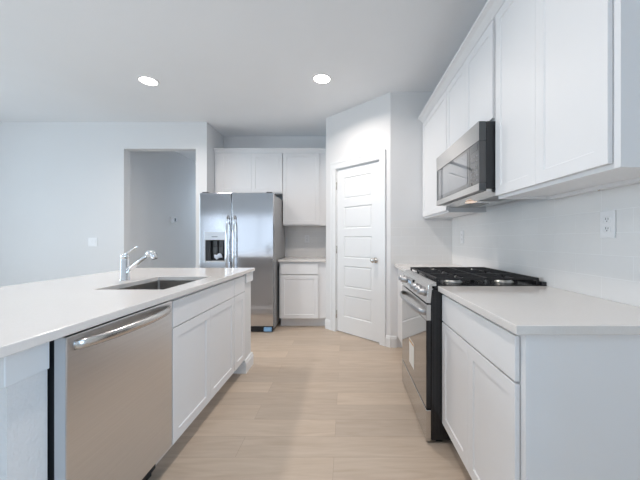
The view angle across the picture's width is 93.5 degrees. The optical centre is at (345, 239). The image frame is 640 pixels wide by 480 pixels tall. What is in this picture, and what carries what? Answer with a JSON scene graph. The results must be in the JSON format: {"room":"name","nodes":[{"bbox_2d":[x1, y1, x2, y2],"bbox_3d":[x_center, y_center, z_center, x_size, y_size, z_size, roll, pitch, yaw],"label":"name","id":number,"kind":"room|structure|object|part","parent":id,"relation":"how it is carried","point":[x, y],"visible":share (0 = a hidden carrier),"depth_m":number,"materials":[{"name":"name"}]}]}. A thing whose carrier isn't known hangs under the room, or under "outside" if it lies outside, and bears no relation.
{"room":"kitchen","nodes":[
{"label":"kitchen","id":0,"kind":"room"},
{"bbox_2d":[0,122,195,286],"bbox_3d":[-3.931,-0.217,4.190,3.738,2.800,0.120,0,0,0],"label":"wall","id":1,"kind":"structure","parent":0,"point":[63,185],"depth_m":4.13,"materials":[{"name":"paint"}]},
{"bbox_2d":[88,238,96,245],"bbox_3d":[-3.476,0.035,4.124,0.122,0.120,0.010,0,0,0],"label":"light switch","id":2,"kind":"object","parent":1,"relation":"attached to","point":[91,241],"visible":1,"depth_m":4.12,"materials":[{"name":"white plastic"}]},
{"bbox_2d":[0,281,250,479],"bbox_3d":[-1.298,0.742,1.832,0.805,0.882,2.004,0,0,0],"label":"kitchen island","id":3,"kind":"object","parent":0,"point":[23,404],"depth_m":0.88,"materials":[{"name":"paint"}]},
{"bbox_2d":[0,272,252,387],"bbox_3d":[-1.295,0.352,1.832,0.834,0.105,2.028,0,0,0],"label":"trim","id":4,"kind":"structure","parent":3,"relation":"attached to","point":[14,368],"depth_m":0.87,"materials":[{"name":"white wood"}]},
{"bbox_2d":[233,352,253,373],"bbox_3d":[-1.294,1.121,1.835,0.839,0.125,2.038,0,0,0],"label":"baseboard","id":5,"kind":"structure","parent":3,"relation":"attached to","point":[248,362],"depth_m":2.65,"materials":[{"name":"white wood"}]},
{"bbox_2d":[130,151,195,267],"bbox_3d":[-3.170,-0.217,6.125,0.100,2.800,3.750,0,0,0],"label":"wall","id":6,"kind":"structure","parent":0,"point":[162,183],"depth_m":5.11,"materials":[{"name":"paint"}]},
{"bbox_2d":[170,216,176,222],"bbox_3d":[-3.106,-0.352,5.420,0.026,0.116,0.170,0,0,0],"label":"thermostat","id":7,"kind":"object","parent":6,"relation":"attached to","point":[172,219],"visible":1,"depth_m":5.40,"materials":[{"name":"white plastic"}]},
{"bbox_2d":[196,122,223,267],"bbox_3d":[-1.986,-0.217,4.415,0.152,2.800,0.570,0,0,0],"label":"wall","id":8,"kind":"structure","parent":0,"point":[208,138],"depth_m":4.13,"materials":[{"name":"paint"}]},
{"bbox_2d":[0,0,487,161],"bbox_3d":[-2.312,-1.667,2.400,7.175,0.100,11.400,0,0,0],"label":"ceiling","id":9,"kind":"structure","parent":0,"point":[236,67],"depth_m":2.65,"materials":[{"name":"paint"}]},
{"bbox_2d":[137,76,159,85],"bbox_3d":[-2.010,-1.615,3.060,0.200,0.004,0.200,0,0,0],"label":"recessed light","id":10,"kind":"object","parent":9,"relation":"in","point":[146,80],"visible":1,"depth_m":3.05,"materials":[{"name":"white"}]},
{"bbox_2d":[312,73,331,83],"bbox_3d":[-0.237,-1.615,3.020,0.200,0.004,0.200,0,0,0],"label":"recessed light","id":11,"kind":"object","parent":9,"relation":"in","point":[320,78],"visible":1,"depth_m":3.01,"materials":[{"name":"white"}]},
{"bbox_2d":[224,136,325,257],"bbox_3d":[-1.111,-0.217,4.750,1.902,2.800,0.100,0,0,0],"label":"wall","id":12,"kind":"structure","parent":0,"point":[229,141],"depth_m":4.70,"materials":[{"name":"paint"}]},
{"bbox_2d":[215,153,282,195],"bbox_3d":[-1.411,-0.969,4.524,0.991,0.607,0.348,0,0,0],"label":"upper cabinet","id":13,"kind":"object","parent":12,"relation":"attached to","point":[234,172],"visible":0.77,"depth_m":4.36,"materials":[{"name":"white wood"}]},
{"bbox_3d":[-1.592,-0.966,4.359,0.458,0.573,0.017,0,0,0],"label":"door","id":14,"kind":"part","parent":13,"relation":"part of","materials":[{"name":"white wood"}]},
{"bbox_3d":[-1.140,-0.966,4.359,0.442,0.573,0.017,0,0,0],"label":"door","id":15,"kind":"part","parent":13,"relation":"part of","materials":[{"name":"white wood"}]},
{"bbox_2d":[213,148,325,152],"bbox_3d":[-1.085,-1.290,4.516,1.646,0.066,0.363,0,0,0],"label":"trim","id":16,"kind":"structure","parent":13,"relation":"attached to","point":[216,150],"depth_m":4.35,"materials":[{"name":"white wood"}]},
{"bbox_2d":[283,153,325,226],"bbox_3d":[-0.588,-0.737,4.524,0.648,1.070,0.348,0,0,0],"label":"upper cabinet","id":17,"kind":"object","parent":12,"relation":"attached to","point":[304,174],"visible":0.81,"depth_m":4.36,"materials":[{"name":"white wood"}]},
{"bbox_2d":[288,226,325,256],"bbox_3d":[-0.580,0.026,4.696,0.640,0.486,0.008,0,0,0],"label":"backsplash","id":18,"kind":"structure","parent":12,"relation":"attached to","point":[297,247],"depth_m":4.69,"materials":[{"name":"white tile"}]},
{"bbox_2d":[148,320,471,479],"bbox_3d":[-2.312,1.233,2.400,7.175,0.100,11.400,0,0,0],"label":"floor","id":19,"kind":"structure","parent":0,"point":[314,402],"depth_m":1.91,"materials":[{"name":"brown wood"}]},
{"bbox_2d":[47,301,171,479],"bbox_3d":[-1.164,0.747,1.241,0.676,0.872,0.583,0,0,0],"label":"dishwasher","id":20,"kind":"object","parent":19,"relation":"on","point":[109,384],"visible":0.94,"depth_m":1.13,"materials":[{"name":"silver metal"}]},
{"bbox_3d":[-0.859,0.345,1.242,0.064,0.033,0.526,0,0,0],"label":"handle","id":21,"kind":"part","parent":20,"relation":"part of","materials":[{"name":"metal"}]},
{"bbox_3d":[-0.975,1.111,1.242,0.015,0.105,0.570,0,0,0],"label":"toe panel","id":22,"kind":"part","parent":20,"relation":"part of","materials":[{"name":"black plastic"}]},
{"bbox_2d":[156,279,233,464],"bbox_3d":[-1.218,0.742,1.964,0.664,0.883,0.857,0,0,0],"label":"base cabinet","id":23,"kind":"object","parent":19,"relation":"on","point":[203,319],"visible":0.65,"depth_m":1.82,"materials":[{"name":"white wood"}]},
{"bbox_2d":[0,268,254,358],"bbox_3d":[-1.417,0.284,1.679,1.107,0.030,2.358,0,0,0],"label":"countertop","id":24,"kind":"structure","parent":23,"relation":"on","point":[33,314],"depth_m":1.37,"materials":[{"name":"stone"}]},
{"bbox_2d":[119,246,156,280],"bbox_3d":[-1.351,0.155,1.965,0.265,0.228,0.060,0,0,6],"label":"faucet","id":25,"kind":"object","parent":24,"relation":"on","point":[125,269],"visible":1,"depth_m":1.95,"materials":[{"name":"silver metal"}]},
{"bbox_3d":[-1.364,0.156,1.964,0.167,0.132,0.033,0,0,8],"label":"spout","id":26,"kind":"part","parent":25,"relation":"part of","materials":[{"name":"silver metal"}]},
{"bbox_2d":[118,281,192,289],"bbox_3d":[-1.170,0.403,1.897,0.436,0.208,0.621,0,0,0],"label":"sink","id":27,"kind":"object","parent":24,"relation":"in","point":[156,285],"visible":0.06,"depth_m":2.17,"materials":[{"name":"metal"}]},
{"bbox_3d":[-0.894,0.757,1.752,0.017,0.597,0.424,0,0,0],"label":"door","id":28,"kind":"part","parent":23,"relation":"part of","materials":[{"name":"white wood"}]},
{"bbox_3d":[-0.894,0.386,1.965,0.017,0.137,0.850,0,0,0],"label":"drawer","id":29,"kind":"part","parent":23,"relation":"part of","materials":[{"name":"white wood"}]},
{"bbox_3d":[-0.894,0.757,2.178,0.017,0.597,0.425,0,0,0],"label":"door","id":30,"kind":"part","parent":23,"relation":"part of","materials":[{"name":"white wood"}]},
{"bbox_2d":[230,275,244,376],"bbox_3d":[-1.218,0.742,2.520,0.664,0.883,0.250,0,0,0],"label":"base cabinet","id":31,"kind":"object","parent":19,"relation":"on","point":[239,282],"visible":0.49,"depth_m":2.52,"materials":[{"name":"white wood"}]},
{"bbox_3d":[-0.894,0.386,2.518,0.017,0.137,0.239,0,0,0],"label":"drawer","id":32,"kind":"part","parent":31,"relation":"part of","materials":[{"name":"white wood"}]},
{"bbox_3d":[-0.894,0.757,2.518,0.017,0.597,0.239,0,0,0],"label":"door","id":33,"kind":"part","parent":31,"relation":"part of","materials":[{"name":"white wood"}]},
{"bbox_2d":[200,192,284,331],"bbox_3d":[-1.382,0.288,4.163,0.928,1.790,0.874,0,0,0],"label":"refrigerator","id":34,"kind":"object","parent":19,"relation":"on","point":[248,230],"visible":0.76,"depth_m":3.80,"materials":[{"name":"grey metal"}]},
{"bbox_3d":[-1.647,0.255,3.834,0.398,1.687,0.068,0,0,0],"label":"freezer door","id":35,"kind":"part","parent":34,"relation":"part of","materials":[{"name":"silver metal"}]},
{"bbox_2d":[214,253,221,259],"bbox_3d":[-1.624,0.216,3.818,0.118,0.085,0.020,0,0,0],"label":"plastic bag","id":36,"kind":"object","parent":34,"relation":"in","point":[219,255],"visible":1,"depth_m":3.81,"materials":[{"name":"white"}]},
{"bbox_3d":[-1.484,0.153,3.768,0.027,0.923,0.083,0,0,0],"label":"handle","id":37,"kind":"part","parent":34,"relation":"part of","materials":[{"name":"silver metal"}]},
{"bbox_3d":[-1.399,0.153,3.768,0.027,0.923,0.083,0,0,0],"label":"handle","id":38,"kind":"part","parent":34,"relation":"part of","materials":[{"name":"silver metal"}]},
{"bbox_3d":[-1.179,0.255,3.834,0.522,1.687,0.068,0,0,0],"label":"fridge door","id":39,"kind":"part","parent":34,"relation":"part of","materials":[{"name":"silver metal"}]},
{"bbox_2d":[279,262,325,325],"bbox_3d":[-0.575,0.742,4.354,0.625,0.883,0.686,0,0,0],"label":"base cabinet","id":40,"kind":"object","parent":19,"relation":"on","point":[302,285],"visible":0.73,"depth_m":4.02,"materials":[{"name":"white wood"}]},
{"bbox_3d":[-0.618,0.392,4.019,0.502,0.150,0.017,0,0,0],"label":"drawer","id":41,"kind":"part","parent":40,"relation":"part of","materials":[{"name":"white wood"}]},
{"bbox_3d":[-0.618,0.765,4.019,0.502,0.581,0.017,0,0,0],"label":"door","id":42,"kind":"part","parent":40,"relation":"part of","materials":[{"name":"white wood"}]},
{"bbox_2d":[278,257,325,261],"bbox_3d":[-0.580,0.284,4.345,0.636,0.030,0.709,0,0,0],"label":"countertop","id":43,"kind":"structure","parent":40,"relation":"on","point":[287,259],"depth_m":4.04,"materials":[{"name":"stone"}]},
{"bbox_2d":[398,269,402,345],"bbox_3d":[0.864,0.742,2.890,0.616,0.883,0.794,0,0,0],"label":"base cabinet","id":44,"kind":"object","parent":19,"relation":"on","point":[400,272],"visible":0.15,"depth_m":3.17,"materials":[{"name":"white wood"}]},
{"bbox_3d":[0.564,0.765,2.744,0.017,0.581,0.486,0,0,0],"label":"door","id":45,"kind":"part","parent":44,"relation":"part of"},
{"bbox_2d":[394,264,471,271],"bbox_3d":[0.854,0.284,2.890,0.640,0.030,0.798,0,0,0],"label":"countertop","id":46,"kind":"structure","parent":44,"relation":"on","point":[402,267],"depth_m":3.10,"materials":[{"name":"stone"}]},
{"bbox_2d":[399,267,546,440],"bbox_3d":[0.792,0.704,2.112,0.758,0.958,0.753,0,0,0],"label":"gas range","id":47,"kind":"object","parent":19,"relation":"on","point":[421,298],"visible":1,"depth_m":1.82,"materials":[{"name":"silver metal"}]},
{"bbox_3d":[0.455,0.315,2.353,0.046,0.050,0.050,0,0,0],"label":"knob","id":48,"kind":"part","parent":47,"relation":"part of","materials":[{"name":"silver metal"}]},
{"bbox_3d":[0.445,0.431,2.112,0.064,0.033,0.690,0,0,0],"label":"handle","id":49,"kind":"part","parent":47,"relation":"part of","materials":[{"name":"silver metal"}]},
{"bbox_3d":[0.469,0.726,2.112,0.002,0.507,0.740,0,0,0],"label":"door glass","id":50,"kind":"part","parent":47,"relation":"part of","materials":[{"name":"grey glass"}]},
{"bbox_3d":[0.483,1.081,2.112,0.028,0.180,0.748,0,0,0],"label":"drawer","id":51,"kind":"part","parent":47,"relation":"part of","materials":[{"name":"metal"}]},
{"bbox_3d":[0.455,0.315,1.913,0.046,0.050,0.050,0,0,0],"label":"knob","id":52,"kind":"part","parent":47,"relation":"part of","materials":[{"name":"silver metal"}]},
{"bbox_3d":[0.498,0.309,2.112,0.060,0.123,0.752,0,0,0],"label":"control panel","id":53,"kind":"part","parent":47,"relation":"part of","materials":[{"name":"metal"}]},
{"bbox_3d":[0.455,0.315,1.808,0.046,0.050,0.050,0,0,0],"label":"knob","id":54,"kind":"part","parent":47,"relation":"part of","materials":[{"name":"silver metal"}]},
{"bbox_3d":[0.483,0.681,2.112,0.027,0.603,0.746,0,0,0],"label":"door","id":55,"kind":"part","parent":47,"relation":"part of","materials":[{"name":"metal"}]},
{"bbox_3d":[0.678,0.260,1.891,0.112,0.014,0.112,0,0,0],"label":"burner","id":56,"kind":"part","parent":47,"relation":"part of","materials":[{"name":"silver metal"}]},
{"bbox_2d":[415,272,546,288],"bbox_3d":[0.835,0.267,2.112,0.673,0.040,0.752,0,0,0],"label":"cooktop","id":57,"kind":"object","parent":47,"relation":"in","point":[425,280],"depth_m":1.82,"materials":[{"name":"black metal"}]},
{"bbox_3d":[0.998,0.260,1.891,0.112,0.014,0.112,0,0,0],"label":"burner","id":58,"kind":"part","parent":47,"relation":"part of","materials":[{"name":"silver metal"}]},
{"bbox_2d":[442,295,639,479],"bbox_3d":[0.864,0.742,1.344,0.616,0.883,0.774,0,0,0],"label":"base cabinet","id":59,"kind":"object","parent":19,"relation":"on","point":[515,407],"visible":0.84,"depth_m":0.96,"materials":[{"name":"white wood"}]},
{"bbox_3d":[0.564,0.765,1.546,0.017,0.581,0.363,0,0,0],"label":"door","id":60,"kind":"part","parent":59,"relation":"part of","materials":[{"name":"white wood"}]},
{"bbox_3d":[0.564,0.392,1.355,0.017,0.150,0.743,0,0,0],"label":"drawer","id":61,"kind":"part","parent":59,"relation":"part of","materials":[{"name":"white wood"}]},
{"bbox_3d":[0.564,0.765,1.173,0.017,0.581,0.379,0,0,0],"label":"door","id":62,"kind":"part","parent":59,"relation":"part of","materials":[{"name":"white wood"}]},
{"bbox_2d":[438,286,639,334],"bbox_3d":[0.854,0.284,1.335,0.640,0.030,0.795,0,0,0],"label":"countertop","id":63,"kind":"structure","parent":59,"relation":"on","point":[521,310],"depth_m":1.14,"materials":[{"name":"stone"}]},
{"bbox_3d":[0.874,0.742,0.960,0.597,0.883,0.005,0,0,0],"label":"panel","id":64,"kind":"part","parent":59,"relation":"part of","materials":[{"name":"white wood"}]},
{"bbox_2d":[326,92,389,335],"bbox_3d":[0.156,-0.217,3.687,1.035,2.800,0.115,0,0,43],"label":"wall","id":65,"kind":"structure","parent":0,"point":[364,128],"depth_m":3.59,"materials":[{"name":"paint"}]},
{"bbox_2d":[336,161,378,341],"bbox_3d":[0.125,0.139,3.628,0.699,2.065,0.108,0,0,43],"label":"door","id":66,"kind":"structure","parent":65,"relation":"in","point":[357,187],"depth_m":3.62,"materials":[{"name":"white wood"}]},
{"bbox_3d":[0.320,0.238,3.420,0.066,0.066,0.073,0,0,43],"label":"knob","id":67,"kind":"part","parent":66,"relation":"part of","materials":[{"name":"silver metal"}]},
{"bbox_2d":[330,149,385,345],"bbox_3d":[0.163,0.093,3.663,0.872,2.180,0.130,0,0,43],"label":"trim","id":68,"kind":"structure","parent":65,"relation":"attached to","point":[380,156],"depth_m":3.48,"materials":[{"name":"white wood"}]},
{"bbox_2d":[325,319,396,347],"bbox_3d":[0.132,1.121,3.622,1.100,0.125,0.058,0,0,41],"label":"baseboard","id":69,"kind":"structure","parent":65,"relation":"attached to","point":[390,341],"depth_m":3.29,"materials":[{"name":"white wood"}]},
{"bbox_2d":[390,92,451,346],"bbox_3d":[0.834,-0.217,3.350,0.682,2.800,0.120,0,0,0],"label":"wall","id":70,"kind":"structure","parent":0,"point":[406,131],"depth_m":3.29,"materials":[{"name":"paint"}]},
{"bbox_2d":[391,220,451,263],"bbox_3d":[0.834,0.030,3.286,0.667,0.478,0.008,0,0,0],"label":"tile","id":71,"kind":"structure","parent":70,"relation":"attached to","point":[412,241],"depth_m":3.28,"materials":[{"name":"white tile"}]},
{"bbox_2d":[453,199,550,217],"bbox_3d":[1.225,-0.217,0.095,0.100,2.800,6.590,0,0,0],"label":"wall","id":72,"kind":"structure","parent":0,"point":[522,201],"depth_m":2.12,"materials":[{"name":"paint"}]},
{"bbox_2d":[423,89,485,218],"bbox_3d":[1.007,-0.750,2.897,0.332,1.045,0.783,0,0,0],"label":"upper cabinet","id":73,"kind":"object","parent":72,"relation":"attached to","point":[435,125],"visible":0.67,"depth_m":2.87,"materials":[{"name":"white wood"}]},
{"bbox_3d":[0.850,-0.750,2.893,0.017,1.013,0.767,0,0,0],"label":"door","id":74,"kind":"part","parent":73,"relation":"part of","materials":[{"name":"white wood"}]},
{"bbox_2d":[447,20,494,148],"bbox_3d":[1.007,-0.976,2.096,0.332,0.593,0.813,0,0,0],"label":"upper cabinet","id":75,"kind":"object","parent":72,"relation":"attached to","point":[471,93],"visible":0.44,"depth_m":1.97,"materials":[{"name":"white wood"}]},
{"bbox_3d":[0.850,-0.976,2.304,0.017,0.562,0.390,0,0,0],"label":"door","id":76,"kind":"part","parent":75,"relation":"part of","materials":[{"name":"white wood"}]},
{"bbox_2d":[418,0,505,122],"bbox_3d":[0.983,-1.297,2.104,0.384,0.066,2.368,0,0,0],"label":"trim","id":77,"kind":"structure","parent":75,"relation":"attached to","point":[491,8],"depth_m":2.06,"materials":[{"name":"white wood"}]},
{"bbox_2d":[436,121,520,207],"bbox_3d":[0.958,-0.463,2.090,0.410,0.414,0.790,0,0,0],"label":"microwave","id":78,"kind":"object","parent":75,"relation":"attached to","point":[465,172],"visible":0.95,"depth_m":1.90,"materials":[{"name":"silver metal"}]},
{"bbox_3d":[0.776,-0.440,2.146,0.038,0.239,0.632,0,0,0],"label":"door glass","id":79,"kind":"part","parent":78,"relation":"part of","materials":[{"name":"black glass"}]},
{"bbox_3d":[0.754,-0.474,2.090,0.002,0.392,0.790,0,0,0],"label":"trim","id":80,"kind":"part","parent":78,"relation":"part of","materials":[{"name":"metal"}]},
{"bbox_3d":[0.775,-0.474,2.090,0.041,0.392,0.790,0,0,0],"label":"door frame","id":81,"kind":"part","parent":78,"relation":"part of","materials":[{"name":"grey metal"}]},
{"bbox_3d":[0.850,-0.976,1.914,0.017,0.562,0.387,0,0,0],"label":"door","id":82,"kind":"part","parent":75,"relation":"part of","materials":[{"name":"white wood"}]},
{"bbox_2d":[452,183,639,306],"bbox_3d":[1.171,0.021,2.106,0.008,0.496,2.352,0,0,0],"label":"wall tile","id":83,"kind":"structure","parent":72,"relation":"attached to","point":[557,242],"depth_m":1.58,"materials":[{"name":"white tile"}]},
{"bbox_2d":[460,231,463,242],"bbox_3d":[1.162,-0.022,2.990,0.008,0.120,0.076,0,0,0],"label":"wall outlet","id":84,"kind":"object","parent":83,"relation":"attached to","point":[461,232],"visible":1,"depth_m":2.97,"materials":[{"name":"white plastic"}]},
{"bbox_2d":[600,210,615,237],"bbox_3d":[1.162,-0.067,1.330,0.008,0.120,0.076,0,0,0],"label":"wall outlet","id":85,"kind":"object","parent":83,"relation":"attached to","point":[607,218],"visible":1,"depth_m":1.32,"materials":[{"name":"white plastic"}]},
{"bbox_2d":[604,216,609,222],"bbox_3d":[1.160,-0.088,1.330,0.004,0.028,0.032,0,0,0],"label":"receptacle","id":86,"kind":"object","parent":85,"relation":"attached to","point":[606,218],"depth_m":1.33,"materials":[{"name":"grey plastic"}]},
{"bbox_2d":[604,226,609,231],"bbox_3d":[1.160,-0.046,1.330,0.004,0.028,0.032,0,0,0],"label":"receptacle","id":87,"kind":"object","parent":85,"relation":"attached to","point":[606,228],"depth_m":1.33,"materials":[{"name":"grey plastic"}]},
{"bbox_2d":[495,0,639,198],"bbox_3d":[1.007,-0.745,1.313,0.332,1.054,0.750,0,0,0],"label":"upper cabinet","id":88,"kind":"object","parent":72,"relation":"attached to","point":[567,72],"visible":1,"depth_m":1.18,"materials":[{"name":"white wood"}]},
{"bbox_3d":[0.850,-0.750,1.508,0.017,1.013,0.355,0,0,0],"label":"door","id":89,"kind":"part","parent":88,"relation":"part of","materials":[{"name":"white wood"}]},
{"bbox_3d":[0.850,-0.750,1.146,0.017,1.013,0.366,0,0,0],"label":"door","id":90,"kind":"part","parent":88,"relation":"part of","materials":[{"name":"white wood"}]},
{"bbox_3d":[1.142,-0.231,1.306,0.038,0.016,0.729,0,0,0],"label":"mounting rail","id":91,"kind":"part","parent":88,"relation":"part of","materials":[{"name":"white wood"}]}
]}

